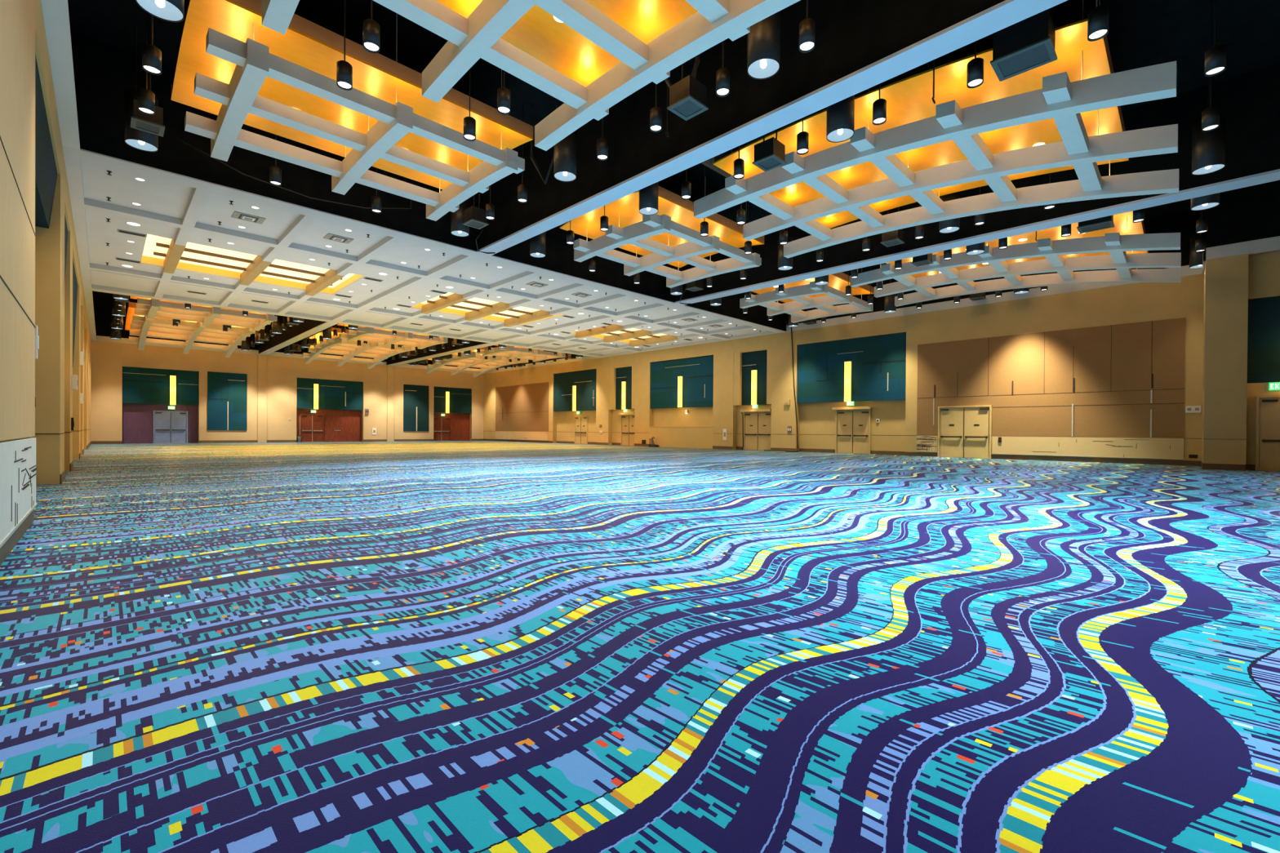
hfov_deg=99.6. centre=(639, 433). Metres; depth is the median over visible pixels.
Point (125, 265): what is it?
recessed light
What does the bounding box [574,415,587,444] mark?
door
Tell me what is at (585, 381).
acoustic panel
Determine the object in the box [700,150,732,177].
air duct
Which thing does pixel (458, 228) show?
pendant light
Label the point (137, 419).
wood wall panel
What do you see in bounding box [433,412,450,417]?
wood wall panel
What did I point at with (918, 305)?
pendant light
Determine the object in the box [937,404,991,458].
door
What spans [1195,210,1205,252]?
pendant light
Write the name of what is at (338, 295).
ceiling vent
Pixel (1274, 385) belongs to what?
exit sign
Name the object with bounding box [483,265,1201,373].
trim
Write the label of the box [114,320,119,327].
pendant light
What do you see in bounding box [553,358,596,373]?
wall
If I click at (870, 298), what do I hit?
pendant light
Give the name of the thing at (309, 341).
loudspeaker
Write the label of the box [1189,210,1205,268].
pendant light
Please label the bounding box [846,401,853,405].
exit sign
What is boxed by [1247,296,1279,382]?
acoustic panel
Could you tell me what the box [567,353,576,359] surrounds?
loudspeaker
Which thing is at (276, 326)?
pendant light
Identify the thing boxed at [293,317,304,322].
pendant light
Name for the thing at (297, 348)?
pendant light
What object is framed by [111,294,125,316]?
pendant light
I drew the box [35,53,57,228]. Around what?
acoustic panel
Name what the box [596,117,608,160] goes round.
pendant light
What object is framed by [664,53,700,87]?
bracket
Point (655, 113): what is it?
pendant light
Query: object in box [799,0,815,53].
pendant light
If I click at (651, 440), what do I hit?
machine
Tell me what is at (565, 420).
wall
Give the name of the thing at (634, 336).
cove
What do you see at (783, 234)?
pendant light
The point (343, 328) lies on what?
pendant light
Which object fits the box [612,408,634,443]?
wall
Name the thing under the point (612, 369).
trim
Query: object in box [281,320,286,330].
pendant light
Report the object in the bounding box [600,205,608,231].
pendant light
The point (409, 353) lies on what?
loudspeaker
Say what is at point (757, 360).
acoustic panel
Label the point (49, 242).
wall
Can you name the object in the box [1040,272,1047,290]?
pendant light
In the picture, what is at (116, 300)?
loudspeaker
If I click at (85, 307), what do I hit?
wall
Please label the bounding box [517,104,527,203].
pendant light
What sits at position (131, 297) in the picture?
ceiling panel
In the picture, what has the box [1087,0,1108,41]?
pendant light
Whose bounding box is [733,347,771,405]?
trim
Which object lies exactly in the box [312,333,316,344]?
pendant light
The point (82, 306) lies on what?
wall
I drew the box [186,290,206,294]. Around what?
ceiling vent
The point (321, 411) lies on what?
wood wall panel
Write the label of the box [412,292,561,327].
cove
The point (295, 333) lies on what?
beam
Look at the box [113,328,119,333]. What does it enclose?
pendant light
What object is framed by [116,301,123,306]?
pendant light
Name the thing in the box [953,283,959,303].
pendant light
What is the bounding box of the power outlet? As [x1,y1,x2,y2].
[1188,454,1197,457]
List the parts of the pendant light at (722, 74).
cord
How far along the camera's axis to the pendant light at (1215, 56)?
9.08 m
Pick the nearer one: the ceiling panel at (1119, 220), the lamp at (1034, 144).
the lamp at (1034, 144)
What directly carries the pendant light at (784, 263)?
hanging from the ceiling at (1141, 33)
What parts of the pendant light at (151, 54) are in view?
cord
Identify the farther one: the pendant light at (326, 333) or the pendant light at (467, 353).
the pendant light at (467, 353)
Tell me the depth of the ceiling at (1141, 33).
11.99 m
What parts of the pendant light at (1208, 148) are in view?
stem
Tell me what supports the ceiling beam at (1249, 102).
attached to the ceiling at (1141, 33)
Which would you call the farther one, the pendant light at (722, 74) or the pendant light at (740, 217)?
the pendant light at (740, 217)
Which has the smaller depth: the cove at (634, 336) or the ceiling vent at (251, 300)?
the ceiling vent at (251, 300)
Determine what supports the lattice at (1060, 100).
hanging from the ceiling at (1141, 33)
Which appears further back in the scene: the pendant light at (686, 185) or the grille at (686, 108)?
the pendant light at (686, 185)
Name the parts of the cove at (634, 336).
frame, light panel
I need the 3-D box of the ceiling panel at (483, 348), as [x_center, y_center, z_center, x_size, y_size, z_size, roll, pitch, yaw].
[-15.611,-8.058,50.909,6.400,2.040,7.720,0,0,-45]
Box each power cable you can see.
[176,136,413,208]
[475,229,495,253]
[680,288,690,304]
[741,412,743,449]
[785,327,798,452]
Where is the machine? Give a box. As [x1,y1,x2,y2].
[648,436,659,447]
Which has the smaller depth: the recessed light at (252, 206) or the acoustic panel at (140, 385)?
the recessed light at (252, 206)
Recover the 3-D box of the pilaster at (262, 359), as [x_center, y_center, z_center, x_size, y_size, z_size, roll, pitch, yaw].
[-31.726,-2.936,45.435,0.640,7.350,0.090,0,0,-45]
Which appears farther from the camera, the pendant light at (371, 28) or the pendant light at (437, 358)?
the pendant light at (437, 358)
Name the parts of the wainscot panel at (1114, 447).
rail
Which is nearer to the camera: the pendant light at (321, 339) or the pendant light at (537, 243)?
the pendant light at (537, 243)
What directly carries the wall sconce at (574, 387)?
attached to the acoustic panel at (585, 381)
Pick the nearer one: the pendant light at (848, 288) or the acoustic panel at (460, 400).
the pendant light at (848, 288)
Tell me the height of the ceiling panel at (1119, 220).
2.040 m
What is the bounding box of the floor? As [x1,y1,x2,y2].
[0,440,1279,852]
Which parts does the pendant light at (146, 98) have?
cord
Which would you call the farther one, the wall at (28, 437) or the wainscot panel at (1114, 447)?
the wainscot panel at (1114, 447)
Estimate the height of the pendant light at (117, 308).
2.570 m
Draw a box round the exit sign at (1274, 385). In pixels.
[1268,382,1279,390]
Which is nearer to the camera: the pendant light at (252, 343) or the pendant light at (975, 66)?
the pendant light at (975, 66)
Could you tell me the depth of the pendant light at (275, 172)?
13.46 m
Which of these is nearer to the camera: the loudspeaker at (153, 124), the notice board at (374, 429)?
the loudspeaker at (153, 124)
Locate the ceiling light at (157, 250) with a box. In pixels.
[141,233,362,296]
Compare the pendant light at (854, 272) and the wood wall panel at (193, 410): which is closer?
the pendant light at (854, 272)
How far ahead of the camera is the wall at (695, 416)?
39.69 m
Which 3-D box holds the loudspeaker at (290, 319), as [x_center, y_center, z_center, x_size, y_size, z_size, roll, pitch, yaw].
[-20.410,-7.740,31.846,0.560,2.540,0.560,0,0,-45]
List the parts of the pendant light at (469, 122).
cord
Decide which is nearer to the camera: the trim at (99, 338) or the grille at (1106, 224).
the grille at (1106, 224)
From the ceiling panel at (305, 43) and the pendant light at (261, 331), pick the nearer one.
the ceiling panel at (305, 43)
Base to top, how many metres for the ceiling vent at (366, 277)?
0.028 m
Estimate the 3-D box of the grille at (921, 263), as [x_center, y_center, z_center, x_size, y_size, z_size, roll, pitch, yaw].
[10.259,-6.214,19.645,0.400,0.018,0.400,0,0,-45]
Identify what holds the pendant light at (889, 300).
hanging from the ceiling at (1141, 33)
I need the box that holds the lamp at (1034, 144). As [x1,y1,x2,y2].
[1033,142,1044,146]
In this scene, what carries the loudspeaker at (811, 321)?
hanging from the ceiling at (1141, 33)
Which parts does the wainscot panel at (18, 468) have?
rail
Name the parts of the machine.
motor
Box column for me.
[1201,253,1248,464]
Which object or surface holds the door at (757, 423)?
in the wall at (739, 419)
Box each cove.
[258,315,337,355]
[386,335,497,366]
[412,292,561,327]
[477,345,565,361]
[572,324,679,346]
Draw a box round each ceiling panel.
[124,298,253,339]
[129,295,266,314]
[134,297,277,330]
[170,0,533,189]
[298,327,397,355]
[337,323,429,336]
[427,346,506,364]
[435,0,697,87]
[559,186,764,267]
[712,0,1128,228]
[751,271,874,302]
[885,210,1148,277]
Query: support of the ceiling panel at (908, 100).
hanging from the ceiling at (1141, 33)
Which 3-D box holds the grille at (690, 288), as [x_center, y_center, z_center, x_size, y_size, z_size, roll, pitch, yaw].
[2.363,-6.289,23.462,0.400,0.018,0.400,0,0,-45]
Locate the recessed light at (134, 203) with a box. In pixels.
[131,202,141,205]
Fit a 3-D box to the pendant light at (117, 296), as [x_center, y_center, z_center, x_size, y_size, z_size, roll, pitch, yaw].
[-24.869,-7.740,25.918,0.544,2.540,0.544,0,0,-45]
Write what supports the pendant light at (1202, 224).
hanging from the ceiling at (1141, 33)
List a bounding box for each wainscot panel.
[0,437,37,548]
[495,431,548,440]
[648,426,712,448]
[916,435,1183,459]
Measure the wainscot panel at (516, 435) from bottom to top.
0.830 m
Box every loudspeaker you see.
[115,298,129,302]
[130,13,164,137]
[257,328,269,341]
[286,316,300,324]
[288,342,301,351]
[306,335,316,346]
[407,350,415,355]
[417,359,428,363]
[441,354,449,359]
[453,338,463,345]
[462,192,488,229]
[515,363,523,366]
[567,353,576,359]
[666,56,708,120]
[685,265,703,291]
[751,128,786,171]
[803,308,816,324]
[880,207,904,247]
[911,253,933,266]
[968,279,986,301]
[990,8,1057,81]
[1076,214,1114,233]
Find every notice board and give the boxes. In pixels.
[372,427,376,435]
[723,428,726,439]
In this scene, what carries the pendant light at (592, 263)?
hanging from the ceiling at (1141, 33)
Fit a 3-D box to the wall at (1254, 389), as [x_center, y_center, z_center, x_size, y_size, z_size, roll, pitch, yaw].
[23.729,-0.213,17.576,2.950,2.970,5.550,0,0,-45]
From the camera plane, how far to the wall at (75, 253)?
17.53 m
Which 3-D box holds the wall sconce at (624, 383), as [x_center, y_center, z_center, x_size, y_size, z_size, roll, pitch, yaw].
[-1.317,-3.121,43.834,0.170,2.280,0.370,0,0,-45]
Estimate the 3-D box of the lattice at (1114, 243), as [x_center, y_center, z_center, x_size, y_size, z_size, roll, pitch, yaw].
[14.036,-7.088,20.944,5.950,3.250,9.800,0,0,-45]
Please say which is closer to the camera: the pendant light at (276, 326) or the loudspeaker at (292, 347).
the pendant light at (276, 326)
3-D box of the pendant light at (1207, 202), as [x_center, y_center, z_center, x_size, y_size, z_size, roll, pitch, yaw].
[15.267,-7.401,14.597,0.544,2.540,0.544,0,0,-45]
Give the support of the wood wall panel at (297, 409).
attached to the wall at (299, 408)
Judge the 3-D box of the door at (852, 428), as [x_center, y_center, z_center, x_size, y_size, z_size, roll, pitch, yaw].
[11.946,-0.193,30.559,0.420,2.630,2.120,0,0,-45]
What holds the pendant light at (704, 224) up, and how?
hanging from the ceiling at (1141, 33)
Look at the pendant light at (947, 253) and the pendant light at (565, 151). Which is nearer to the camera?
the pendant light at (565, 151)
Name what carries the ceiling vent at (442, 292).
in the ceiling at (184, 209)
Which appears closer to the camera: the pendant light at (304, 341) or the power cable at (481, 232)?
the power cable at (481, 232)
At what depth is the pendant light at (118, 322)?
31.89 m
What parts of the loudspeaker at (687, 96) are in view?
cord, cord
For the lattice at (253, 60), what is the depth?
11.52 m
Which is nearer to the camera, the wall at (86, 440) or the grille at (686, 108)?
the grille at (686, 108)
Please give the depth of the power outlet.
20.82 m
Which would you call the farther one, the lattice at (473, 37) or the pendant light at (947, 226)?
the pendant light at (947, 226)
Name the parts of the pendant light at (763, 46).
bulb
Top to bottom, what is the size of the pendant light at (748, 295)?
2.570 m
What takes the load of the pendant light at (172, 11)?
hanging from the ceiling at (1141, 33)
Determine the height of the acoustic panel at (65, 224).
3.060 m
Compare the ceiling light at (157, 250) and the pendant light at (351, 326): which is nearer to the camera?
the ceiling light at (157, 250)
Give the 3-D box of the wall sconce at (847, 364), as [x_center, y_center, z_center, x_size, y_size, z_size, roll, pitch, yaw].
[11.707,-2.960,30.472,0.170,2.280,0.370,0,0,-45]
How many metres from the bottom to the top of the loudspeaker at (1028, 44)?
2.500 m
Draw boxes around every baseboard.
[0,440,91,565]
[91,439,483,444]
[483,439,1255,471]
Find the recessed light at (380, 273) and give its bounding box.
[377,272,387,275]
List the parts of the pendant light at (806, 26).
cord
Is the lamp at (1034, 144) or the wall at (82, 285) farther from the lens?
the wall at (82, 285)
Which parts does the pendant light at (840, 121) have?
bulb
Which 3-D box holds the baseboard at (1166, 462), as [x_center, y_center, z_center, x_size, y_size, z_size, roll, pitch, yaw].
[3.289,0.918,38.880,2.422,0.200,58.685,0,0,-42]
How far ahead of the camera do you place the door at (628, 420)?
43.80 m
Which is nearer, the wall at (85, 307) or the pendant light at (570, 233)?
the pendant light at (570, 233)
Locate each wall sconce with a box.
[169,374,176,404]
[313,383,318,408]
[445,391,449,413]
[572,385,576,410]
[621,381,626,408]
[677,375,682,407]
[751,368,756,404]
[844,360,851,401]
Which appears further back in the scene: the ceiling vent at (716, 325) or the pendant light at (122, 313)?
the ceiling vent at (716, 325)
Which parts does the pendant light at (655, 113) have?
cord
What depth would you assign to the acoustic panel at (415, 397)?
54.46 m
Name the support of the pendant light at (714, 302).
hanging from the ceiling at (1141, 33)
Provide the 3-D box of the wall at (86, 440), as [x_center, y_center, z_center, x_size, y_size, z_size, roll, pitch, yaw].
[-34.971,-2.906,33.711,0.900,7.370,13.930,0,0,-45]
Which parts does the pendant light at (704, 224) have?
cord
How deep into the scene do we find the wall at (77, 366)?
20.11 m
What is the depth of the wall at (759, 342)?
34.96 m
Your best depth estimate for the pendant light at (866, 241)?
18.11 m
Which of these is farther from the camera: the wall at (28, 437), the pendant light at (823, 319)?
the pendant light at (823, 319)
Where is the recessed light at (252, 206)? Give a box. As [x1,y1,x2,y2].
[250,205,259,208]
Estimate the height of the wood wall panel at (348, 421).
2.960 m
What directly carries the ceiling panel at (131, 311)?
hanging from the ceiling at (1141, 33)
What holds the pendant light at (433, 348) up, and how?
hanging from the ceiling at (1141, 33)
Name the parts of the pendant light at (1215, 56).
cord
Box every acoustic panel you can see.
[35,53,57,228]
[64,214,67,283]
[72,259,77,367]
[122,366,198,405]
[207,371,247,430]
[296,377,363,410]
[403,384,428,431]
[433,386,471,413]
[553,369,596,411]
[615,366,631,409]
[650,355,713,408]
[741,350,767,405]
[797,332,906,403]
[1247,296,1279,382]
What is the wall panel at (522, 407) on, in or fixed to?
attached to the wall at (1139, 302)
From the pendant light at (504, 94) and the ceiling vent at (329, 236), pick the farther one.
the ceiling vent at (329, 236)
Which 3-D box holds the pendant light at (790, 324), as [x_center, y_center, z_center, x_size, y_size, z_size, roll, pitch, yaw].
[8.925,-7.534,31.460,0.544,2.540,0.544,0,0,-45]
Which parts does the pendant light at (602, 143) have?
cord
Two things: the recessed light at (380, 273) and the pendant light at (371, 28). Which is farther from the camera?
the recessed light at (380, 273)
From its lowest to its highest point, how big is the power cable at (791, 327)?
7.706 m
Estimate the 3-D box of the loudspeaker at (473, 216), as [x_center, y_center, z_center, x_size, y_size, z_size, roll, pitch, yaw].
[-4.921,-7.550,16.224,0.560,2.540,0.560,0,0,-45]
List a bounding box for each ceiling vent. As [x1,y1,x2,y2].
[115,257,141,263]
[117,229,146,237]
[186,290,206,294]
[231,210,266,224]
[250,299,268,303]
[323,232,353,244]
[334,293,352,297]
[364,276,383,281]
[395,304,412,307]
[430,289,447,293]
[526,281,548,287]
[570,292,591,297]
[681,318,697,321]
[708,324,724,327]
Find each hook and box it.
[665,84,669,137]
[931,59,935,103]
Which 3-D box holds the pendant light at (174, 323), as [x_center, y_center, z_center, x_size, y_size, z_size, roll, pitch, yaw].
[-27.938,-7.781,32.521,0.250,2.570,0.250,0,0,-45]
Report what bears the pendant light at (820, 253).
hanging from the ceiling at (1141, 33)
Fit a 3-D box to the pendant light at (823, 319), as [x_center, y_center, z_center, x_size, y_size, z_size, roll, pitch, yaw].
[10.242,-7.503,30.132,0.250,2.570,0.250,0,0,-45]
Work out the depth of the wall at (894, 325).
30.28 m
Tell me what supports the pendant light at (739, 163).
hanging from the ceiling at (1141, 33)
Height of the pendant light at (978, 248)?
2.540 m
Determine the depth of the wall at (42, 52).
8.74 m
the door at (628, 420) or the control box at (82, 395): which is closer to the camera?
the control box at (82, 395)
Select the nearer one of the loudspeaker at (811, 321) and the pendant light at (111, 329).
the loudspeaker at (811, 321)
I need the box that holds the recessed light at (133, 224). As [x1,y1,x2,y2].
[124,221,142,226]
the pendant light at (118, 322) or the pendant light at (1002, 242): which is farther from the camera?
the pendant light at (118, 322)
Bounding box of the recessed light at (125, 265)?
[120,264,133,267]
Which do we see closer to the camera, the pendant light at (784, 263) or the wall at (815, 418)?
the pendant light at (784, 263)
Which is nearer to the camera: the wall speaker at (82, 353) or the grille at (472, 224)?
the grille at (472, 224)
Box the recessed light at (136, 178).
[134,177,145,181]
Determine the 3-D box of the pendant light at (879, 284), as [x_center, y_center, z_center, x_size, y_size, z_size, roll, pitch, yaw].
[10.269,-7.466,23.146,0.250,2.570,0.250,0,0,-45]
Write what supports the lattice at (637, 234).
hanging from the ceiling at (1141, 33)
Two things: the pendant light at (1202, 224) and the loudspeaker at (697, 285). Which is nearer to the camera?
the pendant light at (1202, 224)
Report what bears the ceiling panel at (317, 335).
hanging from the ceiling at (1141, 33)
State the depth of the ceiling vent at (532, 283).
23.41 m
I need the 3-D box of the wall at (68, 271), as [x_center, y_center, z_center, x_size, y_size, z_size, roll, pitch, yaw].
[-16.313,-2.677,14.894,0.900,7.370,1.670,0,0,-45]
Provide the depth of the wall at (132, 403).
41.62 m
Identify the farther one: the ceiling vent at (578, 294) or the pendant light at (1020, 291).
the ceiling vent at (578, 294)
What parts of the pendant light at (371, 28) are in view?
cord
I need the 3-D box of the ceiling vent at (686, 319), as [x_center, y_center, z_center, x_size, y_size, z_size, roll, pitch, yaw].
[2.819,-6.452,30.700,0.760,0.042,0.600,0,0,-45]
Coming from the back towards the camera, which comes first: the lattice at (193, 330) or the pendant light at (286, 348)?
the pendant light at (286, 348)
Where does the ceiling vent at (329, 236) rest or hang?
in the ceiling at (184, 209)
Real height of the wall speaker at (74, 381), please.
0.420 m
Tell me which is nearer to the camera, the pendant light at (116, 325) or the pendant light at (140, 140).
the pendant light at (140, 140)
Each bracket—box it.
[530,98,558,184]
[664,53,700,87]
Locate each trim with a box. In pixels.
[1,429,1246,442]
[40,0,96,340]
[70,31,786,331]
[96,335,473,373]
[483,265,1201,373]
[608,364,635,409]
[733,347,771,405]
[1201,235,1279,274]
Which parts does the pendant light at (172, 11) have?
bulb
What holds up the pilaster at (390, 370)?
attached to the wall at (282, 371)
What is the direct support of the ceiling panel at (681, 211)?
hanging from the ceiling at (1141, 33)
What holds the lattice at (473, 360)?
hanging from the ceiling at (1141, 33)
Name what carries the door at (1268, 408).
in the wall at (1254, 389)
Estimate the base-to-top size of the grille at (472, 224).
0.018 m
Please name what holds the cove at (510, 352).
hanging from the ceiling at (1141, 33)
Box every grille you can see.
[136,120,159,133]
[466,221,484,227]
[674,100,701,116]
[688,287,699,290]
[758,157,780,168]
[884,240,900,245]
[915,261,928,265]
[997,43,1050,76]
[1080,222,1111,231]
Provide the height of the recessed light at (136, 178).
0.012 m
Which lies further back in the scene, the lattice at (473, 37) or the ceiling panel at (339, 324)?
the ceiling panel at (339, 324)
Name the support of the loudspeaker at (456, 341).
hanging from the ceiling at (1141, 33)
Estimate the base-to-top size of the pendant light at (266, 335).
2.570 m
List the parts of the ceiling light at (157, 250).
frame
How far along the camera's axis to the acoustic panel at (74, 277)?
18.96 m
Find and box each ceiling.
[62,145,786,357]
[67,0,1279,347]
[1204,179,1279,248]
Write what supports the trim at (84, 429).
attached to the wall at (28, 437)
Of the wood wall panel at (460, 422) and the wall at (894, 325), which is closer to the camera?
the wall at (894, 325)
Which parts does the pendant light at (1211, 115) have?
cord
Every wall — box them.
[0,436,31,442]
[31,134,64,484]
[35,0,60,174]
[64,162,70,231]
[64,201,72,471]
[72,217,79,284]
[72,262,80,459]
[80,273,83,305]
[80,290,84,454]
[83,312,90,448]
[84,296,86,328]
[90,304,483,443]
[132,403,198,443]
[298,408,359,435]
[483,209,1204,461]
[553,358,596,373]
[556,410,595,442]
[608,353,635,367]
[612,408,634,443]
[649,342,713,362]
[653,406,713,426]
[733,333,771,352]
[736,404,771,446]
[796,315,906,345]
[799,400,905,451]
[1245,382,1279,464]
[1248,249,1279,299]
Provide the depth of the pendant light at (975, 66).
9.41 m
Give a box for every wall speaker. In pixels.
[71,374,78,390]
[80,351,84,365]
[784,399,790,404]
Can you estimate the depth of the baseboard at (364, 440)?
45.07 m
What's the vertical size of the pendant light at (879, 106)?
2.570 m
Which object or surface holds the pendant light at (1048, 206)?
hanging from the ceiling at (1141, 33)
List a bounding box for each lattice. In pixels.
[128,315,255,357]
[184,13,524,221]
[262,0,799,151]
[302,336,415,368]
[339,326,447,349]
[426,351,528,377]
[573,212,761,288]
[693,0,1178,257]
[739,281,873,323]
[850,217,1181,306]
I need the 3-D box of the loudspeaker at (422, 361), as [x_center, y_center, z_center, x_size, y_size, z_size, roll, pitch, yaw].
[-20.253,-7.858,50.449,0.680,2.500,0.810,0,0,-45]
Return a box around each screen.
[71,417,74,430]
[787,426,791,432]
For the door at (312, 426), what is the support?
in the wall at (282, 371)
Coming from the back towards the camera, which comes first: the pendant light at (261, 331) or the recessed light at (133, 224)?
the pendant light at (261, 331)
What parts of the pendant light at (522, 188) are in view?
cord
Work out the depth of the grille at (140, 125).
11.22 m
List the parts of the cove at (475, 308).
light panel, frame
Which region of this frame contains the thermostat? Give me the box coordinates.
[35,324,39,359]
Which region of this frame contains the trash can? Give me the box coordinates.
[297,435,301,442]
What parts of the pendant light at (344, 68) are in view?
cord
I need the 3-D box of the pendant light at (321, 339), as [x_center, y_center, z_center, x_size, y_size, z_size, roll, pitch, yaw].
[-22.392,-7.772,38.006,0.250,2.570,0.250,0,0,-45]
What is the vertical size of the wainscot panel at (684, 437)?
1.540 m
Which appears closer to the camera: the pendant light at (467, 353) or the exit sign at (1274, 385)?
the exit sign at (1274, 385)
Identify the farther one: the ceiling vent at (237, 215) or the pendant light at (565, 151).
the ceiling vent at (237, 215)
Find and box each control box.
[80,392,84,404]
[1185,405,1200,413]
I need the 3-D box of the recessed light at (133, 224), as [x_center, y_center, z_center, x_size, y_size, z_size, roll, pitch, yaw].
[-15.759,-6.523,16.827,0.375,0.012,0.375,0,0,-45]
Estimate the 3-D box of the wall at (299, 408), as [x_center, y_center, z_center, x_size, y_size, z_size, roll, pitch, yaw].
[-28.535,-2.086,49.630,5.440,5.650,0.400,0,0,-45]
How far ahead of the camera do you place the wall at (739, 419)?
36.13 m
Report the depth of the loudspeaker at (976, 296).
24.68 m
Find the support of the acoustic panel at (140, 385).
attached to the wall at (282, 371)
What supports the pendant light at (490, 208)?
hanging from the ceiling at (1141, 33)
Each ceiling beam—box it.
[476,0,1066,255]
[674,62,1279,305]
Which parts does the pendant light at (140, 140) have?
stem, bulb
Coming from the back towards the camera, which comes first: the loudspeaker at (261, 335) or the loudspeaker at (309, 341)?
the loudspeaker at (309, 341)
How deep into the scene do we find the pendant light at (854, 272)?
21.32 m
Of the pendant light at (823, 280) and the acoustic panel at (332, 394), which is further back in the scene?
the acoustic panel at (332, 394)
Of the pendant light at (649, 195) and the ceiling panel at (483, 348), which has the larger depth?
the ceiling panel at (483, 348)
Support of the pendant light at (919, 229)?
hanging from the ceiling at (1141, 33)
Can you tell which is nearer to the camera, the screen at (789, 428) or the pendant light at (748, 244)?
the pendant light at (748, 244)
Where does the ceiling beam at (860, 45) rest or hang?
attached to the ceiling at (1141, 33)
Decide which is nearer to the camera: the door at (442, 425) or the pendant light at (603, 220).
the pendant light at (603, 220)
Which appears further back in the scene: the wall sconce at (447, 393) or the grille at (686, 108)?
the wall sconce at (447, 393)
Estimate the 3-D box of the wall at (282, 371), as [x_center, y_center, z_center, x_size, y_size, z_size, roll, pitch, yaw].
[-28.419,-4.208,49.367,32.250,9.900,0.900,0,0,-45]
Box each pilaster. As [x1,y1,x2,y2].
[257,354,266,442]
[386,365,394,441]
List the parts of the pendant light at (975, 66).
cord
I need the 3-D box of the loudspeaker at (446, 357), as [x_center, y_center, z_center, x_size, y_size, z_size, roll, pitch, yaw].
[-16.867,-7.796,47.005,0.560,2.540,0.560,0,0,-45]
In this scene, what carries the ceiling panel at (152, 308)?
hanging from the ceiling at (1141, 33)
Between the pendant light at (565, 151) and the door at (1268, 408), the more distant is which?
the door at (1268, 408)
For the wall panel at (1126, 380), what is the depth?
23.53 m
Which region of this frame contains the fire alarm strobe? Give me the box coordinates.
[364,408,368,413]
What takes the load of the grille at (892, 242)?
attached to the loudspeaker at (894, 237)
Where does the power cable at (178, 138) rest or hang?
hanging from the ceiling at (1141, 33)
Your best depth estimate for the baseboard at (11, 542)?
5.74 m
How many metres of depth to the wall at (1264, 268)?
18.22 m
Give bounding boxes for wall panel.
[0,0,35,440]
[122,403,152,443]
[152,404,188,411]
[188,405,198,443]
[296,408,299,442]
[299,408,324,414]
[324,408,361,441]
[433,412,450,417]
[450,413,469,440]
[495,382,548,431]
[916,317,1185,437]
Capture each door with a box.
[153,410,187,443]
[300,413,324,442]
[433,417,450,440]
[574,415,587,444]
[617,413,634,445]
[740,408,771,450]
[831,406,871,453]
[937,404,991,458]
[1255,395,1279,471]
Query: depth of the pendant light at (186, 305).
27.59 m
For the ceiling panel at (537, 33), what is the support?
hanging from the ceiling at (1141, 33)
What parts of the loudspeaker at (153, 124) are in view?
cord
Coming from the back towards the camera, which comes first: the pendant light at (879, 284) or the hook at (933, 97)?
the pendant light at (879, 284)
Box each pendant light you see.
[110,322,120,339]
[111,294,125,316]
[111,310,123,328]
[113,293,128,300]
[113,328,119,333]
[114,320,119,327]
[115,303,122,311]
[115,315,121,319]
[115,319,120,324]
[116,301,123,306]
[124,26,158,151]
[135,0,184,22]
[137,11,155,115]
[142,14,161,75]
[172,319,177,326]
[184,302,191,308]
[222,324,227,331]
[240,336,249,351]
[242,311,248,315]
[250,333,254,346]
[254,328,263,343]
[264,333,269,339]
[269,134,281,186]
[271,315,282,333]
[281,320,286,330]
[284,345,292,354]
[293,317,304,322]
[295,345,299,351]
[301,336,309,347]
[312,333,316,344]
[319,330,323,342]
[322,326,331,339]
[333,329,337,336]
[336,0,352,90]
[341,326,346,333]
[347,324,358,328]
[362,0,380,53]
[371,168,381,213]
[400,345,408,357]
[409,361,415,365]
[428,335,435,351]
[434,356,440,360]
[450,198,469,236]
[462,339,470,343]
[463,68,475,141]
[463,350,471,355]
[485,185,494,220]
[497,70,511,114]
[497,344,506,347]
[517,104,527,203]
[529,231,546,257]
[553,101,576,182]
[566,220,573,244]
[589,239,595,271]
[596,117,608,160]
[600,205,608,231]
[634,253,639,284]
[639,181,658,215]
[649,84,662,132]
[670,266,682,295]
[681,168,691,199]
[700,165,708,236]
[706,255,712,287]
[710,297,721,306]
[715,40,729,97]
[733,146,744,179]
[736,144,745,225]
[740,247,746,279]
[742,307,747,313]
[744,200,751,254]
[745,291,751,299]
[746,10,780,79]
[768,315,773,320]
[777,227,793,270]
[777,284,784,293]
[779,228,787,244]
[788,314,798,327]
[796,117,808,155]
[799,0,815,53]
[814,275,828,284]
[816,248,823,262]
[821,316,826,322]
[826,94,854,142]
[845,270,851,295]
[851,268,857,278]
[851,312,856,318]
[862,236,870,251]
[867,266,873,304]
[872,83,886,124]
[876,263,883,289]
[884,279,896,312]
[894,259,902,270]
[897,292,903,299]
[915,204,924,239]
[915,302,921,308]
[938,191,959,233]
[943,248,951,260]
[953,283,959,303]
[965,242,984,255]
[966,40,983,88]
[974,186,984,225]
[995,277,1001,297]
[998,237,1007,248]
[1013,274,1029,293]
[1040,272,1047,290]
[1044,173,1055,209]
[1061,223,1071,236]
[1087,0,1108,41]
[1133,208,1144,222]
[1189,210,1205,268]
[1191,76,1226,175]
[1191,192,1219,210]
[1195,209,1208,233]
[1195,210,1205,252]
[1201,0,1219,132]
[1204,0,1226,76]
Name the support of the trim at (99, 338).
attached to the wall at (282, 371)
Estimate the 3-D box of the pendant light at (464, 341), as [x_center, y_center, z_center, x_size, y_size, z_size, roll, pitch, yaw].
[-12.343,-7.718,38.338,0.544,2.540,0.544,0,0,-45]

